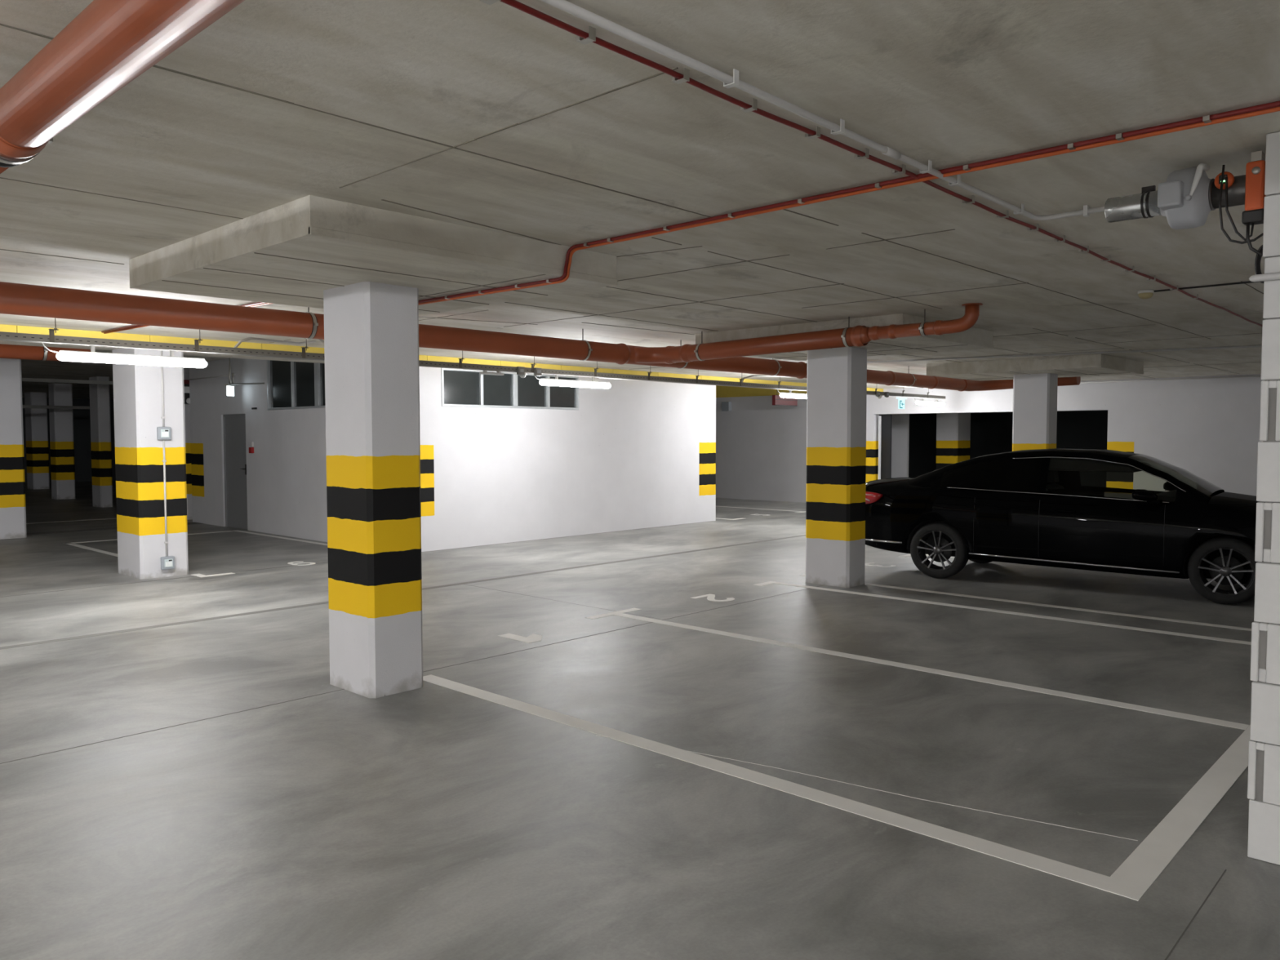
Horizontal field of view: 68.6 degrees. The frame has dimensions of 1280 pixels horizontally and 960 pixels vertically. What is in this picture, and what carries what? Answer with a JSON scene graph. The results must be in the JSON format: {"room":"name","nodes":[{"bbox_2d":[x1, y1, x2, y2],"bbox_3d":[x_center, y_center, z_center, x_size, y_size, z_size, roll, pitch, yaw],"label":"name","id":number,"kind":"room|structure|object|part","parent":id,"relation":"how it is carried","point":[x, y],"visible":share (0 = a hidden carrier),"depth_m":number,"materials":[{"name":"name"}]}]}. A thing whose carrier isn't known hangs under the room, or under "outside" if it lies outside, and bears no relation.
{"room":"parking garage","nodes":[
{"label":"parking garage","id":0,"kind":"room"},
{"bbox_2d":[22,404,89,409],"bbox_3d":[-14.697,-1.611,20.250,0.120,0.070,5.600,2,4,43],"label":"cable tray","id":1,"kind":"object","parent":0,"point":[24,406],"visible":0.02,"depth_m":21.54,"materials":[{"name":"grey metal"}]},
{"bbox_2d":[22,397,115,483],"bbox_3d":[-23.740,-1.266,30.371,0.200,3.000,28.000,2,4,43],"label":"wall","id":2,"kind":"structure","parent":0,"point":[82,420],"depth_m":33.99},
{"bbox_2d":[189,358,715,551],"bbox_3d":[-3.542,-0.709,17.880,7.210,3.000,6.910,2,4,43],"label":"wall","id":3,"kind":"structure","parent":0,"point":[633,455],"depth_m":15.44,"materials":[{"name":"white paint"}]},
{"bbox_2d":[183,379,190,404],"bbox_3d":[-8.646,-1.674,17.888,0.360,0.460,0.220,2,4,43],"label":"fire alarm","id":4,"kind":"object","parent":3,"relation":"attached to","point":[186,382],"visible":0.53,"depth_m":17.76,"materials":[{"name":"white plastic"}]},
{"bbox_2d":[188,373,235,380],"bbox_3d":[-7.807,-1.867,17.063,2.000,0.024,0.024,2,4,43],"label":"conduit","id":5,"kind":"object","parent":3,"relation":"attached to","point":[234,374],"visible":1,"depth_m":17.06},
{"bbox_2d":[222,413,247,529],"bbox_3d":[-7.135,-0.154,16.600,0.980,2.020,0.104,2,4,43],"label":"door","id":6,"kind":"structure","parent":3,"relation":"in","point":[234,424],"depth_m":16.64,"materials":[{"name":"grey metal"}]},
{"bbox_3d":[-6.918,-0.184,16.362,0.140,0.180,0.056,2,4,43],"label":"handle","id":7,"kind":"part","parent":6,"relation":"part of","materials":[{"name":"black plastic"}]},
{"bbox_2d":[230,382,264,384],"bbox_3d":[-6.585,-1.617,15.744,0.671,0.024,0.024,1,3,16],"label":"conduit","id":8,"kind":"object","parent":3,"relation":"attached to","point":[234,383],"visible":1,"depth_m":15.73,"materials":[{"name":"grey metal"}]},
{"bbox_2d":[248,441,253,453],"bbox_3d":[-6.638,-0.553,16.015,0.100,0.190,0.050,2,4,43],"label":"button","id":9,"kind":"object","parent":3,"relation":"attached to","point":[251,443],"visible":1,"depth_m":15.99,"materials":[{"name":"red plastic"}]},
{"bbox_3d":[-6.631,-0.608,16.019,0.070,0.080,0.032,2,4,43],"label":"label plate","id":10,"kind":"part","parent":9,"relation":"part of","materials":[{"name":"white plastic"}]},
{"bbox_2d":[266,360,325,410],"bbox_3d":[-5.327,-1.585,14.813,2.290,0.920,0.082,2,4,43],"label":"window","id":11,"kind":"structure","parent":3,"relation":"in","point":[290,384],"depth_m":14.98,"materials":[{"name":"glass"}]},
{"bbox_2d":[440,368,578,409],"bbox_3d":[-1.934,-1.371,14.329,0.082,0.550,2.670,2,4,43],"label":"window","id":12,"kind":"structure","parent":3,"relation":"in","point":[460,387],"depth_m":14.19,"materials":[{"name":"glass"}]},
{"bbox_2d":[0,480,1279,959],"bbox_3d":[-4.884,0.841,18.997,47.000,0.202,39.000,2,4,43],"label":"floor","id":13,"kind":"structure","parent":0,"point":[432,821],"depth_m":4.70,"materials":[{"name":"concrete"}]},
{"bbox_2d":[0,358,26,539],"bbox_3d":[-10.325,-0.571,15.099,0.680,3.000,0.540,2,4,43],"label":"concrete column","id":14,"kind":"structure","parent":13,"relation":"on","point":[12,483],"depth_m":14.94,"materials":[{"name":"white concrete"}]},
{"bbox_2d":[24,391,49,489],"bbox_3d":[-18.873,-1.225,29.355,0.700,3.000,0.440,2,4,43],"label":"concrete column","id":15,"kind":"structure","parent":13,"relation":"on","point":[36,419],"depth_m":29.13,"materials":[{"name":"grey concrete"}]},
{"bbox_2d":[48,383,75,499],"bbox_3d":[-15.142,-1.006,24.566,0.500,3.000,0.430,2,4,43],"label":"concrete column","id":16,"kind":"structure","parent":13,"relation":"on","point":[61,420],"depth_m":24.39,"materials":[{"name":"grey concrete"}]},
{"bbox_2d":[26,517,116,524],"bbox_3d":[-12.358,0.738,19.270,3.700,0.003,3.200,2,4,43],"label":"parking line","id":17,"kind":"object","parent":13,"relation":"on","point":[116,517],"visible":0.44,"depth_m":18.04,"materials":[{"name":"white paint"}]},
{"bbox_2d":[88,376,112,507],"bbox_3d":[-12.503,-0.878,21.754,0.600,3.000,0.260,2,4,43],"label":"concrete column","id":18,"kind":"structure","parent":13,"relation":"on","point":[100,394],"depth_m":21.57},
{"bbox_2d":[112,347,188,579],"bbox_3d":[-5.772,-0.210,11.056,0.770,2.645,0.530,2,4,43],"label":"concrete column","id":19,"kind":"structure","parent":13,"relation":"on","point":[137,388],"depth_m":10.80,"materials":[{"name":"white concrete"}]},
{"bbox_2d":[160,350,164,426],"bbox_3d":[-5.475,-1.052,10.752,0.027,0.885,0.036,2,4,43],"label":"conduit","id":20,"kind":"object","parent":19,"relation":"attached to","point":[162,417],"visible":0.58,"depth_m":10.74,"materials":[{"name":"white plastic"}]},
{"bbox_2d":[156,426,171,439],"bbox_3d":[-5.462,-0.535,10.764,0.062,0.150,0.144,2,4,43],"label":"box","id":21,"kind":"object","parent":19,"relation":"attached to","point":[162,433],"visible":1,"depth_m":10.74,"materials":[{"name":"grey plastic"}]},
{"bbox_2d":[161,430,168,436],"bbox_3d":[-5.440,-0.534,10.743,0.002,0.075,0.072,2,4,43],"label":"outlet","id":22,"kind":"object","parent":21,"relation":"attached to","point":[164,433],"depth_m":10.74,"materials":[{"name":"white plastic"}]},
{"bbox_3d":[-5.442,-0.534,10.746,0.005,0.093,0.092,2,4,43],"label":"lid","id":23,"kind":"part","parent":21,"relation":"part of","materials":[{"name":"white plastic"}]},
{"bbox_2d":[162,440,168,556],"bbox_3d":[-5.474,0.211,10.811,0.027,1.345,0.036,2,4,43],"label":"conduit","id":24,"kind":"object","parent":19,"relation":"attached to","point":[166,542],"visible":1,"depth_m":10.80,"materials":[{"name":"grey plastic"}]},
{"bbox_2d":[160,555,174,569],"bbox_3d":[-5.456,0.958,10.837,0.062,0.150,0.144,2,4,43],"label":"box","id":25,"kind":"object","parent":19,"relation":"attached to","point":[167,562],"visible":1,"depth_m":10.81,"materials":[{"name":"grey plastic"}]},
{"bbox_3d":[-5.437,0.959,10.819,0.005,0.093,0.092,2,4,43],"label":"lid","id":26,"kind":"part","parent":25,"relation":"part of","materials":[{"name":"white plastic"}]},
{"bbox_2d":[165,560,172,566],"bbox_3d":[-5.434,0.959,10.817,0.002,0.075,0.072,2,4,43],"label":"outlet","id":27,"kind":"object","parent":25,"relation":"attached to","point":[168,562],"depth_m":10.82,"materials":[{"name":"white plastic"}]},
{"bbox_2d":[183,367,192,519],"bbox_3d":[-8.891,-0.737,18.628,0.550,3.000,0.500,2,4,43],"label":"concrete column","id":28,"kind":"structure","parent":13,"relation":"on","point":[186,370],"depth_m":18.31,"materials":[{"name":"grey concrete"}]},
{"bbox_2d":[21,377,113,384],"bbox_3d":[-10.928,-1.768,16.511,0.110,0.062,5.300,2,4,43],"label":"cable tray","id":29,"kind":"object","parent":28,"relation":"attached to","point":[24,380],"visible":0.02,"depth_m":17.00,"materials":[{"name":"grey metal"}]},
{"bbox_2d":[62,529,327,577],"bbox_3d":[-6.023,0.997,13.547,5.120,0.003,2.680,2,4,43],"label":"parking line","id":30,"kind":"object","parent":13,"relation":"on","point":[72,543],"visible":0.67,"depth_m":14.25,"materials":[{"name":"white paint"}]},
{"bbox_2d":[287,560,315,565],"bbox_3d":[-4.338,1.067,12.002,0.414,0.004,0.290,2,4,43],"label":"bay number","id":31,"kind":"object","parent":13,"relation":"on","point":[291,562],"visible":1,"depth_m":11.96,"materials":[{"name":"white paint"}]},
{"bbox_2d":[128,195,617,697],"bbox_3d":[-1.684,-0.025,5.939,2.336,2.740,2.030,2,4,43],"label":"concrete column","id":32,"kind":"structure","parent":13,"relation":"on","point":[369,268],"depth_m":5.79,"materials":[{"name":"white concrete"}]},
{"bbox_2d":[0,534,805,649],"bbox_3d":[-1.976,1.142,10.331,0.090,0.003,28.300,2,4,43],"label":"joint","id":33,"kind":"object","parent":13,"relation":"on","point":[509,576],"visible":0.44,"depth_m":8.88,"materials":[{"name":"grey concrete"}]},
{"bbox_2d":[497,633,542,643],"bbox_3d":[-0.928,1.269,7.581,0.400,0.003,0.250,2,4,43],"label":"bay number","id":34,"kind":"object","parent":13,"relation":"on","point":[533,637],"visible":1,"depth_m":7.54,"materials":[{"name":"white paint"}]},
{"bbox_2d":[0,520,1226,959],"bbox_3d":[-2.307,1.329,6.333,10.442,0.002,22.000,2,4,43],"label":"joint","id":35,"kind":"object","parent":13,"relation":"on","point":[1207,896],"visible":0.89,"depth_m":5.91,"materials":[{"name":"grey concrete"}]},
{"bbox_2d":[689,594,734,601],"bbox_3d":[0.756,1.183,9.380,0.402,0.004,0.320,2,4,43],"label":"bay number","id":36,"kind":"object","parent":13,"relation":"on","point":[709,597],"visible":1,"depth_m":9.39,"materials":[{"name":"white paint"}]},
{"bbox_2d":[719,506,805,512],"bbox_3d":[1.768,0.605,21.751,4.950,0.003,0.680,2,4,43],"label":"parking line","id":37,"kind":"object","parent":13,"relation":"on","point":[719,506],"visible":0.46,"depth_m":20.62,"materials":[{"name":"white paint"}]},
{"bbox_2d":[422,674,1250,900],"bbox_3d":[1.813,1.312,6.595,4.434,0.003,4.970,2,4,43],"label":"parking line","id":38,"kind":"object","parent":13,"relation":"on","point":[1133,877],"visible":0.78,"depth_m":4.04,"materials":[{"name":"white paint"}]},
{"bbox_2d":[695,313,993,587],"bbox_3d":[2.200,-0.229,10.215,2.466,2.740,2.030,2,4,43],"label":"concrete column","id":39,"kind":"structure","parent":13,"relation":"on","point":[837,383],"depth_m":10.07,"materials":[{"name":"white concrete"}]},
{"bbox_2d":[864,562,897,567],"bbox_3d":[3.007,1.069,11.772,0.420,0.004,0.284,2,4,43],"label":"bay number","id":40,"kind":"object","parent":13,"relation":"on","point":[865,564],"visible":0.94,"depth_m":11.74,"materials":[{"name":"white paint"}]},
{"bbox_2d":[585,608,1249,729],"bbox_3d":[1.551,1.297,6.914,4.995,0.003,0.640,2,4,43],"label":"parking line","id":41,"kind":"object","parent":13,"relation":"on","point":[620,613],"visible":1,"depth_m":6.38,"materials":[{"name":"white paint"}]},
{"bbox_2d":[935,413,970,470],"bbox_3d":[8.287,-0.869,24.818,0.600,2.645,0.800,2,4,43],"label":"concrete column","id":42,"kind":"structure","parent":13,"relation":"on","point":[953,429],"depth_m":24.54,"materials":[{"name":"white concrete"}]},
{"bbox_2d":[752,581,1251,644],"bbox_3d":[3.217,1.216,8.600,5.124,0.003,0.340,2,4,43],"label":"parking line","id":43,"kind":"object","parent":13,"relation":"on","point":[768,582],"visible":1,"depth_m":8.51,"materials":[{"name":"white paint"}]},
{"bbox_2d":[800,574,1251,631],"bbox_3d":[5.313,1.109,10.840,5.124,0.003,4.800,2,4,43],"label":"parking line","id":44,"kind":"object","parent":13,"relation":"on","point":[873,584],"visible":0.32,"depth_m":8.79,"materials":[{"name":"white paint"}]},
{"bbox_2d":[926,354,1143,451],"bbox_3d":[6.073,-0.434,14.508,2.556,2.740,2.000,2,4,43],"label":"concrete column","id":45,"kind":"structure","parent":13,"relation":"on","point":[1035,380],"depth_m":14.21,"materials":[{"name":"grey concrete"}]},
{"bbox_2d":[865,448,1260,604],"bbox_3d":[4.909,0.383,10.558,4.781,1.480,2.200,2,3,37],"label":"car","id":46,"kind":"object","parent":13,"relation":"on","point":[1027,507],"visible":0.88,"depth_m":9.91,"materials":[{"name":"black paint"}]},
{"bbox_2d":[865,491,883,504],"bbox_3d":[2.711,0.212,11.322,0.222,0.175,0.645,0,3,-8],"label":"tail lamp","id":47,"kind":"object","parent":46,"relation":"attached to","point":[871,497],"depth_m":11.07,"materials":[{"name":"red plastic"}]},
{"bbox_3d":[3.897,0.307,10.179,0.212,0.030,0.047,2,3,37],"label":"door handle","id":48,"kind":"part","parent":46,"relation":"part of","materials":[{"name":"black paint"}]},
{"bbox_3d":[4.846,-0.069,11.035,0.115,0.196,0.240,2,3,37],"label":"seat","id":49,"kind":"part","parent":46,"relation":"part of","materials":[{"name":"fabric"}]},
{"bbox_3d":[5.069,0.304,10.885,0.590,0.501,0.440,2,3,37],"label":"seat","id":50,"kind":"part","parent":46,"relation":"part of","materials":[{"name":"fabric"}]},
{"bbox_3d":[4.336,0.154,9.903,2.200,0.090,0.014,2,3,37],"label":"window trim","id":51,"kind":"part","parent":46,"relation":"part of","materials":[{"name":"silver metal"}]},
{"bbox_3d":[4.439,0.326,9.768,0.212,0.030,0.047,2,3,37],"label":"door handle","id":52,"kind":"part","parent":46,"relation":"part of","materials":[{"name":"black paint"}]},
{"bbox_3d":[4.736,-0.070,9.774,1.682,0.332,0.117,2,3,37],"label":"window trim","id":53,"kind":"part","parent":46,"relation":"part of","materials":[{"name":"silver metal"}]},
{"bbox_2d":[1132,488,1164,506],"bbox_3d":[5.008,0.180,9.268,0.243,0.173,0.279,2,4,43],"label":"mirror","id":54,"kind":"object","parent":46,"relation":"attached to","point":[1141,497],"depth_m":9.23,"materials":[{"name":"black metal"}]},
{"bbox_3d":[5.703,0.240,9.952,0.563,0.220,1.440,2,3,37],"label":"seat","id":55,"kind":"part","parent":46,"relation":"part of","materials":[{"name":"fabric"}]},
{"bbox_2d":[1163,481,1177,490],"bbox_3d":[6.177,0.107,10.799,0.272,0.173,0.260,2,4,43],"label":"mirror","id":56,"kind":"object","parent":46,"relation":"attached to","point":[1167,486],"depth_m":10.78,"materials":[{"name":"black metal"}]},
{"bbox_2d":[897,554,1245,584],"bbox_3d":[5.515,1.095,11.151,4.995,0.003,0.670,2,4,43],"label":"parking line","id":57,"kind":"object","parent":13,"relation":"on","point":[906,555],"visible":0.3,"depth_m":11.67,"materials":[{"name":"white paint"}]},
{"bbox_2d":[0,0,1279,399],"bbox_3d":[-4.888,-2.248,18.853,47.000,0.513,39.000,2,4,43],"label":"ceiling","id":58,"kind":"structure","parent":0,"point":[947,83],"depth_m":3.76,"materials":[{"name":"concrete"}]},
{"bbox_2d":[0,343,90,362],"bbox_3d":[-10.124,-1.501,7.927,0.252,0.473,9.850,2,4,43],"label":"drain pipe","id":59,"kind":"object","parent":58,"relation":"hanging from","point":[6,351],"visible":0.67,"depth_m":11.00,"materials":[{"name":"orange plastic"}]},
{"bbox_2d":[0,0,244,173],"bbox_3d":[0.116,-1.004,0.907,12.930,0.316,0.232,2,4,43],"label":"drain pipe","id":60,"kind":"object","parent":58,"relation":"hanging from","point":[109,44],"visible":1,"depth_m":2.12,"materials":[{"name":"orange plastic"}]},
{"bbox_2d":[224,357,235,396],"bbox_3d":[-6.960,-1.770,15.922,0.100,0.690,0.260,0,3,3],"label":"exit sign","id":61,"kind":"object","parent":58,"relation":"hanging from","point":[229,388],"visible":0.88,"depth_m":15.90,"materials":[{"name":"white plastic"}]},
{"bbox_3d":[-6.959,-1.510,15.935,0.024,0.170,0.240,0,3,3],"label":"panel","id":62,"kind":"part","parent":61,"relation":"part of","materials":[{"name":"white plastic"}]},
{"bbox_2d":[233,337,315,347],"bbox_3d":[-3.771,-1.424,9.888,0.153,0.251,1.524,0,3,11],"label":"conduit","id":63,"kind":"object","parent":58,"relation":"attached to","point":[240,341],"visible":0.96,"depth_m":9.64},
{"bbox_2d":[0,324,883,391],"bbox_3d":[-4.312,-1.643,12.383,1.204,0.100,28.300,2,4,43],"label":"pipe","id":64,"kind":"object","parent":58,"relation":"hanging from","point":[6,328],"depth_m":11.53,"materials":[{"name":"metal"}]},
{"bbox_2d":[0,318,945,399],"bbox_3d":[-2.733,-1.448,10.476,0.136,0.314,27.460,2,4,43],"label":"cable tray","id":65,"kind":"object","parent":58,"relation":"hanging from","point":[51,338],"visible":0.8,"depth_m":9.58,"materials":[{"name":"grey metal"}]},
{"bbox_2d":[42,342,207,368],"bbox_3d":[-4.621,-1.125,8.487,0.095,0.155,1.375,2,4,43],"label":"tube light","id":66,"kind":"object","parent":65,"relation":"attached to","point":[92,356],"visible":1,"depth_m":8.45,"materials":[{"name":"white plastic"}]},
{"bbox_3d":[-5.048,-1.135,8.030,0.010,0.091,0.126,2,4,43],"label":"cord","id":67,"kind":"part","parent":66,"relation":"part of","materials":[{"name":"white plastic"}]},
{"bbox_2d":[56,351,207,368],"bbox_3d":[-4.586,-1.088,8.527,0.095,0.077,1.270,2,4,43],"label":"diffuser","id":68,"kind":"object","parent":66,"relation":"attached to","point":[86,357],"depth_m":8.47,"materials":[{"name":"white plastic"}]},
{"bbox_2d":[479,369,503,375],"bbox_3d":[-1.814,-1.314,11.486,0.060,0.050,0.340,2,4,43],"label":"emergency light","id":69,"kind":"object","parent":65,"relation":"attached to","point":[485,371],"visible":1,"depth_m":11.44,"materials":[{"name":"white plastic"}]},
{"bbox_2d":[516,366,524,375],"bbox_3d":[-1.490,-1.359,11.715,0.050,0.112,0.100,2,4,43],"label":"junction box","id":70,"kind":"object","parent":65,"relation":"attached to","point":[520,370],"visible":1,"depth_m":11.69,"materials":[{"name":"grey plastic"}]},
{"bbox_2d":[519,372,527,377],"bbox_3d":[-1.479,-1.322,11.844,0.104,0.068,0.104,2,4,43],"label":"sensor","id":71,"kind":"object","parent":65,"relation":"attached to","point":[526,374],"visible":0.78,"depth_m":11.82,"materials":[{"name":"white plastic"}]},
{"bbox_2d":[533,367,542,377],"bbox_3d":[-1.298,-1.369,11.919,0.050,0.112,0.100,2,4,43],"label":"junction box","id":72,"kind":"object","parent":65,"relation":"attached to","point":[537,371],"visible":1,"depth_m":11.89,"materials":[{"name":"grey plastic"}]},
{"bbox_2d":[534,374,610,388],"bbox_3d":[-0.887,-1.315,12.479,0.095,0.155,1.375,2,4,43],"label":"tube light","id":73,"kind":"object","parent":65,"relation":"attached to","point":[549,382],"visible":1,"depth_m":12.44,"materials":[{"name":"white plastic"}]},
{"bbox_2d":[539,379,610,388],"bbox_3d":[-0.851,-1.278,12.519,0.095,0.077,1.270,2,4,43],"label":"diffuser","id":74,"kind":"object","parent":73,"relation":"attached to","point":[566,383],"depth_m":12.46,"materials":[{"name":"white plastic"}]},
{"bbox_2d":[599,377,938,399],"bbox_3d":[2.995,-1.575,16.580,0.014,0.014,10.400,2,4,43],"label":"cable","id":75,"kind":"object","parent":65,"relation":"attached to","point":[599,377],"visible":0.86,"depth_m":14.72,"materials":[{"name":"white plastic"}]},
{"bbox_2d":[777,389,806,399],"bbox_3d":[2.800,-1.504,16.420,0.095,0.155,1.375,2,4,43],"label":"tube light","id":76,"kind":"object","parent":65,"relation":"hanging from","point":[789,395],"visible":0.52,"depth_m":16.20,"materials":[{"name":"white plastic"}]},
{"bbox_2d":[779,393,806,399],"bbox_3d":[2.836,-1.467,16.460,0.095,0.077,1.270,2,4,43],"label":"diffuser","id":77,"kind":"object","parent":76,"relation":"attached to","point":[782,395],"depth_m":16.22,"materials":[{"name":"white plastic"}]},
{"bbox_2d":[875,391,879,396],"bbox_3d":[4.635,-1.672,18.262,0.050,0.112,0.100,2,4,43],"label":"junction box","id":78,"kind":"object","parent":65,"relation":"attached to","point":[877,393],"visible":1,"depth_m":18.23,"materials":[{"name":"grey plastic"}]},
{"bbox_2d":[884,391,888,397],"bbox_3d":[4.874,-1.684,18.517,0.050,0.112,0.100,2,4,43],"label":"junction box","id":79,"kind":"object","parent":65,"relation":"attached to","point":[886,393],"visible":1,"depth_m":18.48,"materials":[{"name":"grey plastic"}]},
{"bbox_2d":[895,397,906,408],"bbox_3d":[5.335,-1.567,19.132,0.080,0.235,0.340,2,4,43],"label":"exit sign","id":80,"kind":"object","parent":65,"relation":"hanging from","point":[900,400],"visible":1,"depth_m":19.10,"materials":[{"name":"white plastic"}]},
{"bbox_3d":[5.335,-1.549,19.133,0.012,0.200,0.260,2,4,43],"label":"panel","id":81,"kind":"part","parent":80,"relation":"part of","materials":[{"name":"white plastic"}]},
{"bbox_2d":[914,397,944,405],"bbox_3d":[6.180,-1.676,20.032,0.095,0.155,1.375,2,4,43],"label":"tube light","id":82,"kind":"object","parent":65,"relation":"hanging from","point":[922,402],"visible":1,"depth_m":19.96,"materials":[{"name":"white plastic"}]},
{"bbox_2d":[915,400,944,405],"bbox_3d":[6.216,-1.639,20.072,0.095,0.077,1.270,2,4,43],"label":"diffuser","id":83,"kind":"object","parent":82,"relation":"attached to","point":[918,402],"depth_m":19.99,"materials":[{"name":"white plastic"}]},
{"bbox_2d":[0,281,1080,391],"bbox_3d":[-0.732,-1.274,6.947,3.935,0.338,25.030,2,4,43],"label":"drain pipe","id":84,"kind":"object","parent":58,"relation":"hanging from","point":[15,299],"visible":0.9,"depth_m":8.55,"materials":[{"name":"orange plastic"}]},
{"bbox_2d":[101,100,1279,333],"bbox_3d":[-0.741,-1.276,5.677,12.906,0.202,0.225,2,4,41],"label":"pipe","id":85,"kind":"object","parent":58,"relation":"attached to","point":[1206,119],"visible":0.85,"depth_m":4.04,"materials":[{"name":"metal"}]},
{"bbox_2d":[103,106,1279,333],"bbox_3d":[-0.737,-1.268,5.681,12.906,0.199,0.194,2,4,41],"label":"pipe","id":86,"kind":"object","parent":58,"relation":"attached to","point":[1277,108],"visible":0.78,"depth_m":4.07,"materials":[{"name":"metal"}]},
{"bbox_2d":[741,374,787,382],"bbox_3d":[2.285,-1.734,16.167,0.049,0.253,2.392,2,3,33],"label":"conduit","id":87,"kind":"object","parent":58,"relation":"attached to","point":[744,378],"visible":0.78,"depth_m":15.76,"materials":[{"name":"white plastic"}]},
{"bbox_2d":[772,395,797,405],"bbox_3d":[3.191,-1.817,20.633,0.085,0.360,0.860,2,4,43],"label":"sign board","id":88,"kind":"object","parent":58,"relation":"hanging from","point":[777,400],"visible":0.67,"depth_m":20.52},
{"bbox_2d":[540,0,1104,220],"bbox_3d":[-0.457,-1.156,1.321,1.103,0.052,8.385,2,4,43],"label":"conduit","id":89,"kind":"object","parent":58,"relation":"attached to","point":[729,82],"visible":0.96,"depth_m":3.06,"materials":[{"name":"white plastic"}]},
{"bbox_2d":[480,0,1262,326],"bbox_3d":[3.874,-1.430,6.886,0.049,0.034,22.440,2,4,43],"label":"pipe","id":90,"kind":"object","parent":58,"relation":"attached to","point":[584,37],"visible":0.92,"depth_m":3.23,"materials":[{"name":"metal"}]},
{"bbox_2d":[878,383,923,388],"bbox_3d":[5.645,-2.015,20.051,0.100,0.091,3.375,2,3,31],"label":"conduit","id":91,"kind":"object","parent":58,"relation":"attached to","point":[878,384],"visible":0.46,"depth_m":19.90,"materials":[{"name":"white plastic"}]},
{"bbox_2d":[866,345,1262,363],"bbox_3d":[5.496,-1.704,12.774,5.038,0.028,0.028,1,3,30],"label":"conduit","id":92,"kind":"object","parent":58,"relation":"attached to","point":[1243,346],"visible":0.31,"depth_m":12.59,"materials":[{"name":"metal"}]},
{"bbox_2d":[1137,288,1154,298],"bbox_3d":[3.905,-1.431,7.241,0.112,0.065,0.112,2,4,43],"label":"smoke detector","id":93,"kind":"object","parent":58,"relation":"attached to","point":[1148,293],"visible":1,"depth_m":7.20,"materials":[{"name":"white plastic"}]},
{"bbox_2d":[1080,375,1261,383],"bbox_3d":[9.991,-1.944,18.238,8.800,0.028,0.028,2,4,43],"label":"conduit","id":94,"kind":"object","parent":58,"relation":"attached to","point":[1242,375],"visible":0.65,"depth_m":18.00,"materials":[{"name":"metal"}]},
{"bbox_2d":[1104,163,1245,229],"bbox_3d":[2.251,-1.164,3.865,0.615,0.244,0.287,2,4,43],"label":"fan","id":95,"kind":"object","parent":58,"relation":"hanging from","point":[1187,197],"visible":0.77,"depth_m":3.80,"materials":[{"name":"grey metal"}]},
{"bbox_2d":[1213,171,1235,189],"bbox_3d":[2.322,-1.193,3.731,0.068,0.068,0.040,2,4,43],"label":"sensor","id":96,"kind":"object","parent":95,"relation":"attached to","point":[1230,176],"visible":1,"depth_m":3.72,"materials":[{"name":"orange plastic"}]},
{"bbox_2d":[1218,150,1265,255],"bbox_3d":[2.370,-1.067,3.675,0.177,0.406,0.085,2,4,43],"label":"damper actuator","id":97,"kind":"object","parent":95,"relation":"attached to","point":[1253,214],"visible":0.91,"depth_m":3.63,"materials":[{"name":"orange plastic"}]},
{"bbox_2d":[1154,280,1260,292],"bbox_3d":[4.442,-1.428,6.738,1.350,0.014,0.014,2,4,43],"label":"pipe","id":98,"kind":"object","parent":58,"relation":"attached to","point":[1249,282],"visible":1,"depth_m":6.94,"materials":[{"name":"plastic"}]},
{"bbox_2d":[715,385,806,502],"bbox_3d":[-5.362,-1.371,32.130,28.250,3.000,0.930,2,4,43],"label":"wall","id":99,"kind":"structure","parent":0,"point":[761,445],"depth_m":23.70,"materials":[{"name":"white paint"}]},
{"bbox_2d":[721,401,731,411],"bbox_3d":[2.244,-1.907,24.310,0.240,0.240,0.120,2,4,43],"label":"wall box","id":100,"kind":"object","parent":99,"relation":"attached to","point":[726,406],"visible":1,"depth_m":24.25,"materials":[{"name":"grey plastic"}]},
{"bbox_2d":[888,413,909,478],"bbox_3d":[6.758,-0.632,24.547,0.550,2.200,0.100,2,4,43],"label":"wall panel","id":101,"kind":"object","parent":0,"point":[900,422],"visible":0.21,"depth_m":24.44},
{"bbox_2d":[879,410,1107,487],"bbox_3d":[11.734,-0.851,23.306,13.700,2.740,9.500,2,4,43],"label":"wall","id":102,"kind":"structure","parent":0,"point":[991,433],"depth_m":29.71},
{"bbox_2d":[865,373,1264,496],"bbox_3d":[9.394,-0.655,19.167,11.040,2.740,0.250,2,4,43],"label":"wall","id":103,"kind":"structure","parent":0,"point":[1207,428],"depth_m":18.26,"materials":[{"name":"white paint"}]},
{"bbox_2d":[878,413,892,479],"bbox_3d":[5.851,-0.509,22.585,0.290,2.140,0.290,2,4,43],"label":"door","id":104,"kind":"structure","parent":103,"relation":"in","point":[884,420],"depth_m":22.59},
{"bbox_2d":[1247,131,1279,865],"bbox_3d":[7.945,-0.194,9.320,0.316,2.740,16.133,2,4,43],"label":"wall","id":105,"kind":"structure","parent":0,"point":[1264,755],"depth_m":3.52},
{"bbox_2d":[1254,244,1264,283],"bbox_3d":[2.424,-0.838,3.636,0.066,0.153,0.025,2,4,43],"label":"cable coil","id":106,"kind":"object","parent":105,"relation":"hanging from","point":[1258,258],"visible":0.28,"depth_m":3.65,"materials":[{"name":"black plastic"}]},
{"bbox_2d":[1248,271,1279,281],"bbox_3d":[2.922,-0.726,2.915,1.752,0.026,0.026,2,4,43],"label":"conduit","id":107,"kind":"object","parent":105,"relation":"attached to","point":[1273,276],"visible":1,"depth_m":3.47,"materials":[{"name":"white plastic"}]}
]}

